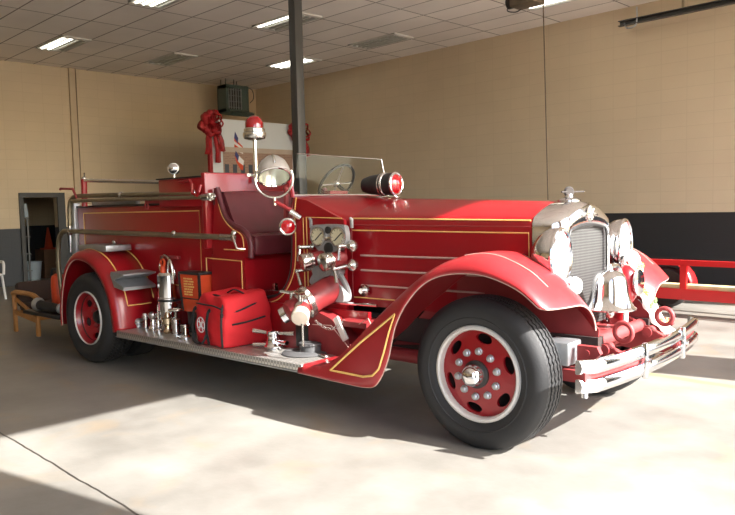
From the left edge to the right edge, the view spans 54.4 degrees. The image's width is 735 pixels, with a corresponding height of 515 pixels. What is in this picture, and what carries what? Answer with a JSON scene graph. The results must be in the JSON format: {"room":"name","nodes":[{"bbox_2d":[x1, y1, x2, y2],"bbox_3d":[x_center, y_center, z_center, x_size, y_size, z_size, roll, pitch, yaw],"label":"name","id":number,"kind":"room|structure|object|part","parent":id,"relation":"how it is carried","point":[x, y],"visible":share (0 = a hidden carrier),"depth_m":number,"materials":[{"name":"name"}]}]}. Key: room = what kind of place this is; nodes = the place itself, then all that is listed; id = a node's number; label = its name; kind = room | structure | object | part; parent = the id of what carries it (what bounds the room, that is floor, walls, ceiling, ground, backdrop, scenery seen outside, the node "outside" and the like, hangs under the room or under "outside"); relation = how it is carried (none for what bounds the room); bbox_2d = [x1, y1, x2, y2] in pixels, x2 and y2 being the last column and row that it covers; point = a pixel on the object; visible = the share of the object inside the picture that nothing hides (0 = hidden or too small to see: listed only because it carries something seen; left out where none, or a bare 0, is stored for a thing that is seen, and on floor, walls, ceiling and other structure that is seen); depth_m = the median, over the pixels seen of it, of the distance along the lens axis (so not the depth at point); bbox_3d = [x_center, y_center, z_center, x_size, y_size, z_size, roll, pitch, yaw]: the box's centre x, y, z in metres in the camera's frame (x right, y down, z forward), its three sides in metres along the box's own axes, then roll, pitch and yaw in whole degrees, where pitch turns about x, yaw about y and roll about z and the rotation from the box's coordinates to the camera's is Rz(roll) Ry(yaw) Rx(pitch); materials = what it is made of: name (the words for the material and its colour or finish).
{"room":"emergency services station","nodes":[
{"label":"emergency services station","id":0,"kind":"room"},
{"bbox_2d":[23,198,55,260],"bbox_3d":[-7.669,-1.059,17.258,6.000,3.000,3.200,-5,6,-45],"label":"wall","id":1,"kind":"structure","parent":0,"point":[40,210],"depth_m":18.44,"materials":[{"name":"black paint"}]},
{"bbox_2d":[0,60,219,286],"bbox_3d":[-9.314,-1.566,13.181,17.600,4.670,0.200,-5,6,-45],"label":"wall","id":2,"kind":"structure","parent":0,"point":[131,127],"depth_m":16.04,"materials":[{"name":"beige paint"}]},
{"bbox_2d":[18,193,67,281],"bbox_3d":[-6.964,-0.417,15.411,0.950,1.950,0.050,-5,6,-45],"label":"door frame","id":3,"kind":"structure","parent":2,"relation":"in","point":[61,211],"depth_m":15.45,"materials":[{"name":"paint"}]},
{"bbox_2d":[68,68,81,205],"bbox_3d":[-6.447,-1.824,15.852,0.130,4.670,0.060,-5,6,-45],"label":"trim","id":4,"kind":"structure","parent":2,"relation":"attached to","point":[71,71],"depth_m":15.76,"materials":[{"name":"beige paint"}]},
{"bbox_2d":[75,69,80,181],"bbox_3d":[-6.387,-1.830,15.912,0.032,4.670,0.032,-5,6,-45],"label":"trim","id":5,"kind":"structure","parent":2,"relation":"attached to","point":[75,69],"depth_m":15.83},
{"bbox_2d":[221,89,255,120],"bbox_3d":[-3.351,-2.114,18.894,1.050,4.670,0.120,-5,6,-45],"label":"trim","id":6,"kind":"structure","parent":2,"relation":"attached to","point":[252,106],"depth_m":18.95,"materials":[{"name":"paint"}]},
{"bbox_2d":[0,0,657,88],"bbox_3d":[-3.376,-3.664,7.018,18.000,0.120,17.160,-5,6,-45],"label":"ceiling","id":7,"kind":"structure","parent":0,"point":[124,35],"depth_m":12.77,"materials":[{"name":"tile"}]},
{"bbox_2d":[36,35,91,52],"bbox_3d":[-5.692,-3.987,13.383,0.550,0.039,1.250,-5,6,-45],"label":"recessed light","id":8,"kind":"object","parent":7,"relation":"in","point":[63,43],"visible":1,"depth_m":13.33,"materials":[{"name":"white plastic"}]},
{"bbox_2d":[128,0,181,9],"bbox_3d":[-2.985,-3.847,10.550,0.550,0.039,1.250,-5,6,-45],"label":"recessed light","id":9,"kind":"object","parent":7,"relation":"in","point":[157,4],"visible":1,"depth_m":10.85,"materials":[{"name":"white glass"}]},
{"bbox_2d":[144,52,197,65],"bbox_3d":[-4.115,-4.136,14.953,0.550,0.039,1.250,-5,6,-45],"label":"recessed light","id":10,"kind":"object","parent":7,"relation":"in","point":[175,57],"visible":1,"depth_m":14.88,"materials":[{"name":"grey plastic"}]},
{"bbox_2d":[217,78,253,116],"bbox_3d":[-3.167,-3.915,17.653,0.903,0.910,0.590,-5,6,-45],"label":"heater","id":11,"kind":"object","parent":7,"relation":"hanging from","point":[232,100],"visible":0.98,"depth_m":17.46,"materials":[{"name":"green metal"}]},
{"bbox_2d":[252,14,288,31],"bbox_3d":[-1.468,-3.997,12.158,0.604,0.039,1.037,-5,6,-45],"label":"recessed light","id":12,"kind":"object","parent":7,"relation":"in","point":[279,23],"depth_m":12.28,"materials":[{"name":"white plastic"}]},
{"bbox_2d":[266,59,289,69],"bbox_3d":[-1.757,-4.241,15.653,0.623,0.039,0.918,-5,6,-45],"label":"recessed light","id":13,"kind":"object","parent":7,"relation":"in","point":[285,64],"depth_m":15.78,"materials":[{"name":"white plastic"}]},
{"bbox_2d":[303,56,321,64],"bbox_3d":[-1.344,-4.223,15.262,0.570,0.039,0.641,-5,6,-45],"label":"recessed light","id":14,"kind":"object","parent":7,"relation":"in","point":[307,60],"depth_m":15.33,"materials":[{"name":"white plastic"}]},
{"bbox_2d":[302,12,322,23],"bbox_3d":[-1.051,-3.984,11.840,0.477,0.039,0.570,-5,6,-45],"label":"recessed light","id":15,"kind":"object","parent":7,"relation":"in","point":[306,17],"depth_m":11.88,"materials":[{"name":"white plastic"}]},
{"bbox_2d":[348,33,413,49],"bbox_3d":[0.246,-4.152,13.767,0.550,0.039,1.250,-5,6,-45],"label":"air vent","id":16,"kind":"object","parent":7,"relation":"in","point":[391,38],"visible":1,"depth_m":13.70,"materials":[{"name":"grey plastic"}]},
{"bbox_2d":[505,0,544,12],"bbox_3d":[2.245,-3.762,10.257,0.280,0.408,0.518,-5,6,-45],"label":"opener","id":17,"kind":"object","parent":7,"relation":"hanging from","point":[510,4],"visible":0.99,"depth_m":10.21,"materials":[{"name":"brown metal"}]},
{"bbox_3d":[2.280,-3.704,10.226,0.280,0.210,0.420,-5,6,-45],"label":"motor casing","id":18,"kind":"part","parent":17,"relation":"part of","materials":[{"name":"black metal"}]},
{"bbox_2d":[543,0,548,199],"bbox_3d":[2.497,-2.383,10.049,0.016,3.140,0.085,-5,6,-45],"label":"hanging cord","id":19,"kind":"object","parent":7,"relation":"hanging from","point":[543,0],"visible":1,"depth_m":10.05,"materials":[{"name":"black"}]},
{"bbox_2d":[526,0,576,10],"bbox_3d":[2.968,-4.029,11.160,0.550,0.039,1.250,-5,6,-45],"label":"recessed light","id":20,"kind":"object","parent":7,"relation":"in","point":[548,3],"visible":0.51,"depth_m":11.38,"materials":[{"name":"white plastic"}]},
{"bbox_2d":[618,0,734,28],"bbox_3d":[6.113,-3.783,9.499,0.086,0.447,5.800,-5,6,-45],"label":"door track","id":21,"kind":"object","parent":7,"relation":"attached to","point":[718,3],"visible":1,"depth_m":10.93,"materials":[{"name":"grey metal"}]},
{"bbox_2d":[0,278,734,514],"bbox_3d":[1.999,1.215,4.784,21.800,0.200,35.850,-5,6,-45],"label":"floor","id":22,"kind":"structure","parent":0,"point":[162,430],"depth_m":4.55,"materials":[{"name":"concrete"}]},
{"bbox_2d":[0,260,6,298],"bbox_3d":[-6.805,0.295,12.684,0.582,0.917,0.574,-5,6,-45],"label":"plastic chair","id":23,"kind":"object","parent":22,"relation":"on","point":[1,261],"visible":1,"depth_m":12.68,"materials":[{"name":"white plastic"}]},
{"bbox_3d":[-6.623,0.171,12.857,0.065,0.251,0.510,-5,6,-45],"label":"armrest","id":24,"kind":"part","parent":23,"relation":"part of","materials":[{"name":"white plastic"}]},
{"bbox_3d":[-6.457,0.528,12.693,0.090,0.435,0.044,-1,4,0],"label":"leg","id":25,"kind":"part","parent":23,"relation":"part of","materials":[{"name":"white plastic"}]},
{"bbox_2d":[25,217,32,280],"bbox_3d":[-7.616,-0.204,15.795,0.290,1.500,0.300,-5,6,-45],"label":"metal rack","id":26,"kind":"object","parent":22,"relation":"on","point":[26,218],"visible":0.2,"depth_m":15.87,"materials":[{"name":"grey metal"}]},
{"bbox_2d":[24,203,28,216],"bbox_3d":[-7.501,-1.025,15.601,0.195,0.316,0.042,-5,6,-45],"label":"paper sheet","id":27,"kind":"object","parent":26,"relation":"attached to","point":[25,204],"visible":0.43,"depth_m":15.63,"materials":[{"name":"white paper"}]},
{"bbox_2d":[10,279,51,336],"bbox_3d":[-3.997,0.614,9.311,0.784,0.630,0.984,2,5,41],"label":"wooden armchair","id":28,"kind":"object","parent":22,"relation":"on","point":[24,292],"visible":0.4,"depth_m":9.15,"materials":[{"name":"brown wood"}]},
{"bbox_3d":[-4.273,0.687,8.947,0.719,0.549,0.064,2,5,41],"label":"arm frame","id":29,"kind":"part","parent":28,"relation":"part of","materials":[{"name":"brown wood"}]},
{"bbox_2d":[15,279,50,305],"bbox_3d":[-4.233,0.450,9.502,0.167,0.320,0.840,2,5,41],"label":"cushion","id":30,"kind":"object","parent":28,"relation":"on","point":[42,288],"depth_m":9.31,"materials":[{"name":"brown fabric"}]},
{"bbox_2d":[20,299,51,309],"bbox_3d":[-3.966,0.610,9.283,0.620,0.110,0.840,2,5,41],"label":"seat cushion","id":31,"kind":"object","parent":28,"relation":"on","point":[27,302],"depth_m":9.14,"materials":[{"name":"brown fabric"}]},
{"bbox_2d":[27,261,41,280],"bbox_3d":[-7.639,0.302,16.292,0.450,0.422,0.450,-5,6,-45],"label":"plastic tub","id":32,"kind":"object","parent":22,"relation":"on","point":[36,266],"visible":0.59,"depth_m":16.16,"materials":[{"name":"grey plastic"}]},
{"bbox_2d":[35,249,55,277],"bbox_3d":[-7.521,0.131,16.968,0.480,0.660,0.560,-5,6,-45],"label":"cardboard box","id":33,"kind":"object","parent":22,"relation":"on","point":[48,257],"visible":0.43,"depth_m":16.70,"materials":[{"name":"brown cardboard"}]},
{"bbox_2d":[40,228,55,249],"bbox_3d":[-7.549,-0.451,16.912,0.300,0.510,0.300,-5,6,-45],"label":"traffic cone","id":34,"kind":"object","parent":33,"relation":"on","point":[48,242],"visible":0.89,"depth_m":16.86,"materials":[{"name":"orange plastic"}]},
{"bbox_2d":[207,119,293,186],"bbox_3d":[-2.280,-1.214,15.220,2.470,3.350,0.086,-5,6,-45],"label":"poster","id":35,"kind":"object","parent":22,"relation":"on","point":[237,157],"visible":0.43,"depth_m":14.84,"materials":[{"name":"paper"}]},
{"bbox_3d":[-3.131,-1.134,14.377,0.070,3.350,0.080,-5,6,-45],"label":"wrapped post","id":36,"kind":"part","parent":35,"relation":"part of","materials":[{"name":"red paper"}]},
{"bbox_2d":[197,109,225,162],"bbox_3d":[-3.047,-2.414,14.170,0.628,1.069,0.224,-5,6,-45],"label":"bow","id":37,"kind":"object","parent":35,"relation":"attached to","point":[207,125],"visible":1,"depth_m":14.14,"materials":[{"name":"red fabric"}]},
{"bbox_3d":[-2.290,-2.254,15.110,1.840,0.100,0.005,-5,6,-45],"label":"stone cornice","id":38,"kind":"part","parent":35,"relation":"part of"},
{"bbox_2d":[287,122,310,161],"bbox_3d":[-1.469,-2.532,15.755,0.627,1.084,0.207,-5,6,-45],"label":"bow","id":39,"kind":"object","parent":35,"relation":"attached to","point":[289,131],"visible":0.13,"depth_m":15.83,"materials":[{"name":"red fabric"}]},
{"bbox_2d":[288,0,306,193],"bbox_3d":[-0.973,-1.544,10.204,0.300,4.665,0.300,-5,6,-45],"label":"steel column","id":40,"kind":"structure","parent":22,"relation":"on","point":[294,6],"depth_m":10.10,"materials":[{"name":"grey metal"}]},
{"bbox_2d":[23,115,698,449],"bbox_3d":[-0.789,-0.139,6.738,7.075,2.365,2.205,2,5,41],"label":"fire engine","id":41,"kind":"object","parent":22,"relation":"on","point":[497,305],"depth_m":5.17,"materials":[{"name":"red metal"}]},
{"bbox_2d":[31,298,59,313],"bbox_3d":[-3.615,0.549,8.120,0.586,0.156,0.162,2,5,41],"label":"stub","id":42,"kind":"object","parent":41,"relation":"on","point":[38,304],"visible":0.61,"depth_m":8.12,"materials":[{"name":"rubber"}]},
{"bbox_2d":[50,267,62,303],"bbox_3d":[-3.611,0.328,8.307,0.207,0.563,0.163,-1,4,1],"label":"extinguisher","id":43,"kind":"object","parent":41,"relation":"on","point":[55,296],"visible":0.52,"depth_m":8.24,"materials":[{"name":"orange metal"}]},
{"bbox_3d":[-3.256,-0.133,8.014,0.100,0.950,0.080,2,5,41],"label":"corner post","id":44,"kind":"part","parent":41,"relation":"part of","materials":[{"name":"metal"}]},
{"bbox_3d":[-3.067,-0.700,7.744,0.079,0.293,0.064,2,5,41],"label":"rail post","id":45,"kind":"part","parent":41,"relation":"part of","materials":[{"name":"red metal"}]},
{"bbox_3d":[-2.689,-0.103,7.309,0.560,0.060,0.280,2,5,41],"label":"step plate","id":46,"kind":"part","parent":41,"relation":"part of","materials":[{"name":"metal"}]},
{"bbox_3d":[-2.675,-0.579,7.579,0.900,0.075,0.050,2,5,41],"label":"ladder rail","id":47,"kind":"part","parent":41,"relation":"part of","materials":[{"name":"metal"}]},
{"bbox_3d":[-2.445,-0.767,7.194,1.642,0.125,0.040,2,5,41],"label":"rail","id":48,"kind":"part","parent":41,"relation":"part of","materials":[{"name":"silver metal"}]},
{"bbox_3d":[-2.442,-0.492,7.191,2.374,0.349,0.048,2,5,41],"label":"rail","id":49,"kind":"part","parent":41,"relation":"part of","materials":[{"name":"gold metal"}]},
{"bbox_3d":[-2.322,-0.573,7.025,2.420,0.055,0.038,2,5,41],"label":"rail","id":50,"kind":"part","parent":41,"relation":"part of","materials":[{"name":"gold metal"}]},
{"bbox_2d":[134,318,143,327],"bbox_3d":[-2.216,0.629,6.910,0.114,0.088,0.114,2,5,41],"label":"plug","id":51,"kind":"object","parent":41,"relation":"on","point":[139,322],"visible":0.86,"depth_m":6.87,"materials":[{"name":"metal"}]},
{"bbox_2d":[141,313,149,328],"bbox_3d":[-2.111,0.603,6.802,0.072,0.150,0.072,2,5,41],"label":"adapter","id":52,"kind":"object","parent":41,"relation":"on","point":[144,316],"visible":0.88,"depth_m":6.78,"materials":[{"name":"silver metal"}]},
{"bbox_3d":[-2.322,0.160,7.093,3.188,0.882,0.050,2,5,41],"label":"handrail","id":53,"kind":"part","parent":41,"relation":"part of","materials":[{"name":"gold metal"}]},
{"bbox_2d":[148,311,156,330],"bbox_3d":[-2.007,0.594,6.692,0.092,0.180,0.092,2,5,41],"label":"fitting","id":54,"kind":"object","parent":41,"relation":"on","point":[152,315],"visible":0.82,"depth_m":6.67,"materials":[{"name":"silver metal"}]},
{"bbox_2d":[154,305,162,332],"bbox_3d":[-1.931,0.564,6.596,0.076,0.250,0.076,2,5,41],"label":"spray tip","id":55,"kind":"object","parent":41,"relation":"on","point":[158,329],"visible":0.98,"depth_m":6.58,"materials":[{"name":"silver metal"}]},
{"bbox_2d":[161,312,173,333],"bbox_3d":[-1.822,0.592,6.523,0.115,0.200,0.115,-2,4,-11],"label":"valve fitting","id":56,"kind":"object","parent":41,"relation":"on","point":[166,320],"visible":0.86,"depth_m":6.49,"materials":[{"name":"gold metal"}]},
{"bbox_2d":[157,254,181,330],"bbox_3d":[-1.864,0.323,6.718,0.218,0.709,0.225,-2,4,-5],"label":"extinguisher","id":57,"kind":"object","parent":41,"relation":"on","point":[168,290],"visible":0.83,"depth_m":6.64,"materials":[{"name":"silver metal"}]},
{"bbox_3d":[-1.920,0.073,6.707,0.055,0.131,0.075,-2,4,-15],"label":"pump handle","id":58,"kind":"part","parent":57,"relation":"part of","materials":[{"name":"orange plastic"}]},
{"bbox_2d":[168,163,179,177],"bbox_3d":[-1.828,-0.809,6.759,0.112,0.171,0.112,-5,6,-45],"label":"spot lamp","id":59,"kind":"object","parent":41,"relation":"on","point":[173,168],"depth_m":6.72,"materials":[{"name":"silver metal"}]},
{"bbox_2d":[168,308,182,335],"bbox_3d":[-1.725,0.578,6.437,0.130,0.235,0.130,2,5,41],"label":"valve","id":60,"kind":"object","parent":41,"relation":"on","point":[175,322],"visible":1,"depth_m":6.41,"materials":[{"name":"silver metal"}]},
{"bbox_2d":[177,323,191,338],"bbox_3d":[-1.599,0.644,6.280,0.150,0.120,0.150,2,5,41],"label":"flange","id":61,"kind":"object","parent":41,"relation":"on","point":[185,334],"visible":0.98,"depth_m":6.25,"materials":[{"name":"silver metal"}]},
{"bbox_2d":[178,270,211,331],"bbox_3d":[-1.520,0.402,6.528,0.320,0.562,0.260,2,5,41],"label":"metal box","id":62,"kind":"object","parent":41,"relation":"on","point":[192,283],"visible":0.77,"depth_m":6.43,"materials":[{"name":"orange metal"}]},
{"bbox_3d":[-1.522,0.303,6.521,0.320,0.364,0.260,2,5,41],"label":"black frame","id":63,"kind":"part","parent":62,"relation":"part of","materials":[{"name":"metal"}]},
{"bbox_3d":[-1.420,0.782,5.923,2.515,0.014,0.016,2,5,41],"label":"edge trim","id":64,"kind":"part","parent":41,"relation":"part of","materials":[{"name":"metal"}]},
{"bbox_3d":[-1.175,-0.303,6.172,0.506,0.596,0.045,2,5,41],"label":"seat panel","id":65,"kind":"part","parent":41,"relation":"part of","materials":[{"name":"red metal"}]},
{"bbox_2d":[191,287,271,347],"bbox_3d":[-1.148,0.482,6.007,0.549,0.460,0.524,-5,5,-41],"label":"duffel bag","id":66,"kind":"object","parent":41,"relation":"on","point":[226,318],"visible":0.97,"depth_m":5.84,"materials":[{"name":"fabric"}]},
{"bbox_3d":[-0.922,-0.333,6.567,0.307,0.568,0.885,2,5,41],"label":"seat","id":67,"kind":"part","parent":41,"relation":"part of","materials":[{"name":"leather"}]},
{"bbox_2d":[251,232,290,255],"bbox_3d":[-0.690,-0.152,6.649,0.440,0.185,1.282,2,5,41],"label":"seat cushion","id":68,"kind":"object","parent":41,"relation":"on","point":[264,243],"depth_m":6.18,"materials":[{"name":"leather"}]},
{"bbox_2d":[252,328,294,349],"bbox_3d":[-0.751,0.648,5.713,0.363,0.154,0.160,1,5,34],"label":"fitting","id":69,"kind":"object","parent":41,"relation":"on","point":[273,342],"visible":1,"depth_m":5.67,"materials":[{"name":"silver metal"}]},
{"bbox_3d":[-0.834,0.700,5.737,0.171,0.038,0.040,0,4,13],"label":"arm","id":70,"kind":"part","parent":69,"relation":"part of","materials":[{"name":"silver metal"}]},
{"bbox_3d":[-0.837,0.593,5.743,0.183,0.045,0.040,0,4,22],"label":"arm","id":71,"kind":"part","parent":69,"relation":"part of","materials":[{"name":"silver metal"}]},
{"bbox_3d":[-0.693,0.668,5.652,0.172,0.038,0.042,2,5,41],"label":"arm","id":72,"kind":"part","parent":69,"relation":"part of","materials":[{"name":"silver metal"}]},
{"bbox_3d":[-0.666,0.600,5.681,0.185,0.038,0.040,0,4,19],"label":"arm","id":73,"kind":"part","parent":69,"relation":"part of","materials":[{"name":"silver metal"}]},
{"bbox_2d":[254,154,301,219],"bbox_3d":[-0.727,-0.556,5.712,0.313,0.529,0.295,-5,6,-45],"label":"spotlight","id":74,"kind":"object","parent":41,"relation":"attached to","point":[272,171],"depth_m":5.71,"materials":[{"name":"silver metal"}]},
{"bbox_2d":[278,306,290,323],"bbox_3d":[-0.586,0.413,5.457,0.196,0.184,0.199,-5,6,-45],"label":"outlet","id":75,"kind":"object","parent":41,"relation":"attached to","point":[283,311],"depth_m":5.40,"materials":[{"name":"silver metal"}]},
{"bbox_3d":[-0.572,0.298,5.445,0.209,0.134,0.099,2,5,41],"label":"gate handle","id":76,"kind":"part","parent":41,"relation":"part of","materials":[{"name":"silver metal"}]},
{"bbox_2d":[279,218,296,235],"bbox_3d":[-0.647,-0.249,5.778,0.154,0.146,0.138,-5,6,-45],"label":"marker light","id":77,"kind":"object","parent":41,"relation":"attached to","point":[287,226],"depth_m":5.74,"materials":[{"name":"red glass"}]},
{"bbox_3d":[-0.618,-0.464,5.810,0.071,0.405,0.055,2,5,41],"label":"windshield post","id":78,"kind":"part","parent":41,"relation":"part of","materials":[{"name":"red metal"}]},
{"bbox_2d":[291,301,309,325],"bbox_3d":[-0.486,0.404,5.268,0.211,0.181,0.204,-5,6,-45],"label":"outlet","id":79,"kind":"object","parent":41,"relation":"attached to","point":[300,310],"depth_m":5.20,"materials":[{"name":"silver paint"}]},
{"bbox_3d":[-0.490,0.298,5.280,0.209,0.134,0.099,2,5,41],"label":"gate handle","id":80,"kind":"part","parent":41,"relation":"part of","materials":[{"name":"silver metal"}]},
{"bbox_3d":[-0.492,0.142,5.647,0.156,0.167,0.094,-3,4,-17],"label":"valve handle","id":81,"kind":"part","parent":41,"relation":"part of","materials":[{"name":"silver metal"}]},
{"bbox_3d":[-0.480,0.724,5.497,0.360,0.020,0.360,2,5,41],"label":"plate","id":82,"kind":"part","parent":41,"relation":"part of","materials":[{"name":"grey metal"}]},
{"bbox_3d":[-0.479,0.693,5.470,0.360,0.085,0.408,-2,4,-3],"label":"grey suction cap","id":83,"kind":"part","parent":41,"relation":"part of","materials":[{"name":"grey metal"}]},
{"bbox_3d":[-0.496,-0.041,5.653,0.139,0.143,0.060,-2,4,-11],"label":"valve handle","id":84,"kind":"part","parent":41,"relation":"part of","materials":[{"name":"silver metal"}]},
{"bbox_2d":[298,250,324,270],"bbox_3d":[-0.417,0.020,5.539,0.244,0.154,0.184,-5,6,-45],"label":"outlet","id":85,"kind":"object","parent":41,"relation":"attached to","point":[307,261],"depth_m":5.48,"materials":[{"name":"silver metal"}]},
{"bbox_3d":[-0.342,0.729,5.351,0.030,0.015,0.160,-4,5,-32],"label":"handle","id":86,"kind":"part","parent":41,"relation":"part of","materials":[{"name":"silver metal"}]},
{"bbox_3d":[-0.277,0.570,5.532,0.930,0.315,0.240,2,5,41],"label":"pump casing","id":87,"kind":"part","parent":41,"relation":"part of","materials":[{"name":"metal"}]},
{"bbox_3d":[-0.291,-0.120,5.510,0.388,0.274,0.045,2,5,41],"label":"gauge panel","id":88,"kind":"part","parent":41,"relation":"part of","materials":[{"name":"grey metal"}]},
{"bbox_3d":[-0.277,0.499,5.293,0.226,0.084,0.021,-1,4,2],"label":"cap chain","id":89,"kind":"part","parent":41,"relation":"part of","materials":[{"name":"silver metal"}]},
{"bbox_2d":[317,250,347,271],"bbox_3d":[-0.267,0.025,5.399,0.222,0.154,0.155,-5,6,-45],"label":"outlet","id":90,"kind":"object","parent":41,"relation":"attached to","point":[332,260],"depth_m":5.36,"materials":[{"name":"silver metal"}]},
{"bbox_3d":[-0.205,-0.709,6.236,0.022,0.354,1.210,2,5,41],"label":"windshield frame","id":91,"kind":"part","parent":41,"relation":"part of","materials":[{"name":"silver metal"}]},
{"bbox_3d":[-0.186,0.113,5.385,0.157,0.165,0.079,-3,4,-19],"label":"valve handle","id":92,"kind":"part","parent":41,"relation":"part of","materials":[{"name":"silver metal"}]},
{"bbox_3d":[-0.198,0.528,5.293,0.141,0.186,0.020,2,5,41],"label":"pale patch plate","id":93,"kind":"part","parent":41,"relation":"part of","materials":[{"name":"white paint"}]},
{"bbox_3d":[-0.180,-0.047,5.384,0.120,0.138,0.060,-2,4,-16],"label":"valve handle","id":94,"kind":"part","parent":41,"relation":"part of","materials":[{"name":"silver metal"}]},
{"bbox_2d":[361,172,402,198],"bbox_3d":[0.123,-0.592,5.904,0.213,0.220,0.369,-5,6,-45],"label":"warning light","id":95,"kind":"object","parent":41,"relation":"attached to","point":[385,184],"depth_m":5.81,"materials":[{"name":"black metal"}]},
{"bbox_2d":[352,198,556,311],"bbox_3d":[0.761,-0.013,5.397,1.500,0.900,0.950,2,5,41],"label":"hood","id":96,"kind":"object","parent":41,"relation":"attached to","point":[399,241],"depth_m":5.11,"materials":[{"name":"red metal"}]},
{"bbox_3d":[-0.633,0.485,6.660,6.150,0.390,0.920,2,5,41],"label":"chassis frame","id":97,"kind":"part","parent":41,"relation":"part of","materials":[{"name":"red metal"}]},
{"bbox_3d":[1.096,0.683,4.311,0.750,0.070,0.090,2,5,41],"label":"bumper arm","id":98,"kind":"part","parent":41,"relation":"part of","materials":[{"name":"red paint"}]},
{"bbox_2d":[565,276,581,293],"bbox_3d":[1.249,0.269,4.470,0.120,0.310,0.191,-5,6,-45],"label":"lamp","id":99,"kind":"object","parent":41,"relation":"on","point":[576,283],"depth_m":4.39,"materials":[{"name":"silver metal"}]},
{"bbox_2d":[570,225,602,321],"bbox_3d":[1.451,0.120,4.807,0.022,0.685,0.600,2,5,41],"label":"grille","id":100,"kind":"object","parent":41,"relation":"attached to","point":[586,241],"depth_m":4.82,"materials":[{"name":"silver metal"}]},
{"bbox_2d":[622,250,674,333],"bbox_3d":[1.952,0.238,4.963,0.335,0.578,0.271,2,5,41],"label":"horn","id":101,"kind":"object","parent":41,"relation":"hanging from","point":[633,258],"visible":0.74,"depth_m":4.95,"materials":[{"name":"silver metal"}]},
{"bbox_2d":[652,259,734,306],"bbox_3d":[5.382,0.418,8.405,0.770,0.714,4.620,-5,6,-45],"label":"trailer","id":102,"kind":"object","parent":22,"relation":"on","point":[677,289],"visible":0.62,"depth_m":9.18,"materials":[{"name":"paint"}]},
{"bbox_3d":[4.075,0.250,9.212,0.060,0.305,0.080,-5,6,-45],"label":"post","id":103,"kind":"part","parent":102,"relation":"part of","materials":[{"name":"red metal"}]},
{"bbox_3d":[4.820,0.104,8.450,0.060,0.070,3.620,-5,6,-45],"label":"rail","id":104,"kind":"part","parent":102,"relation":"part of","materials":[{"name":"red metal"}]},
{"bbox_3d":[4.978,0.494,8.627,0.500,0.140,3.620,-5,6,-45],"label":"frame","id":105,"kind":"part","parent":102,"relation":"part of","materials":[{"name":"red paint"}]},
{"bbox_2d":[255,0,734,285],"bbox_3d":[2.972,-1.871,13.456,0.200,4.670,17.160,-5,6,-45],"label":"wall","id":106,"kind":"structure","parent":0,"point":[641,118],"depth_m":12.66,"materials":[{"name":"beige paint"}]}
]}

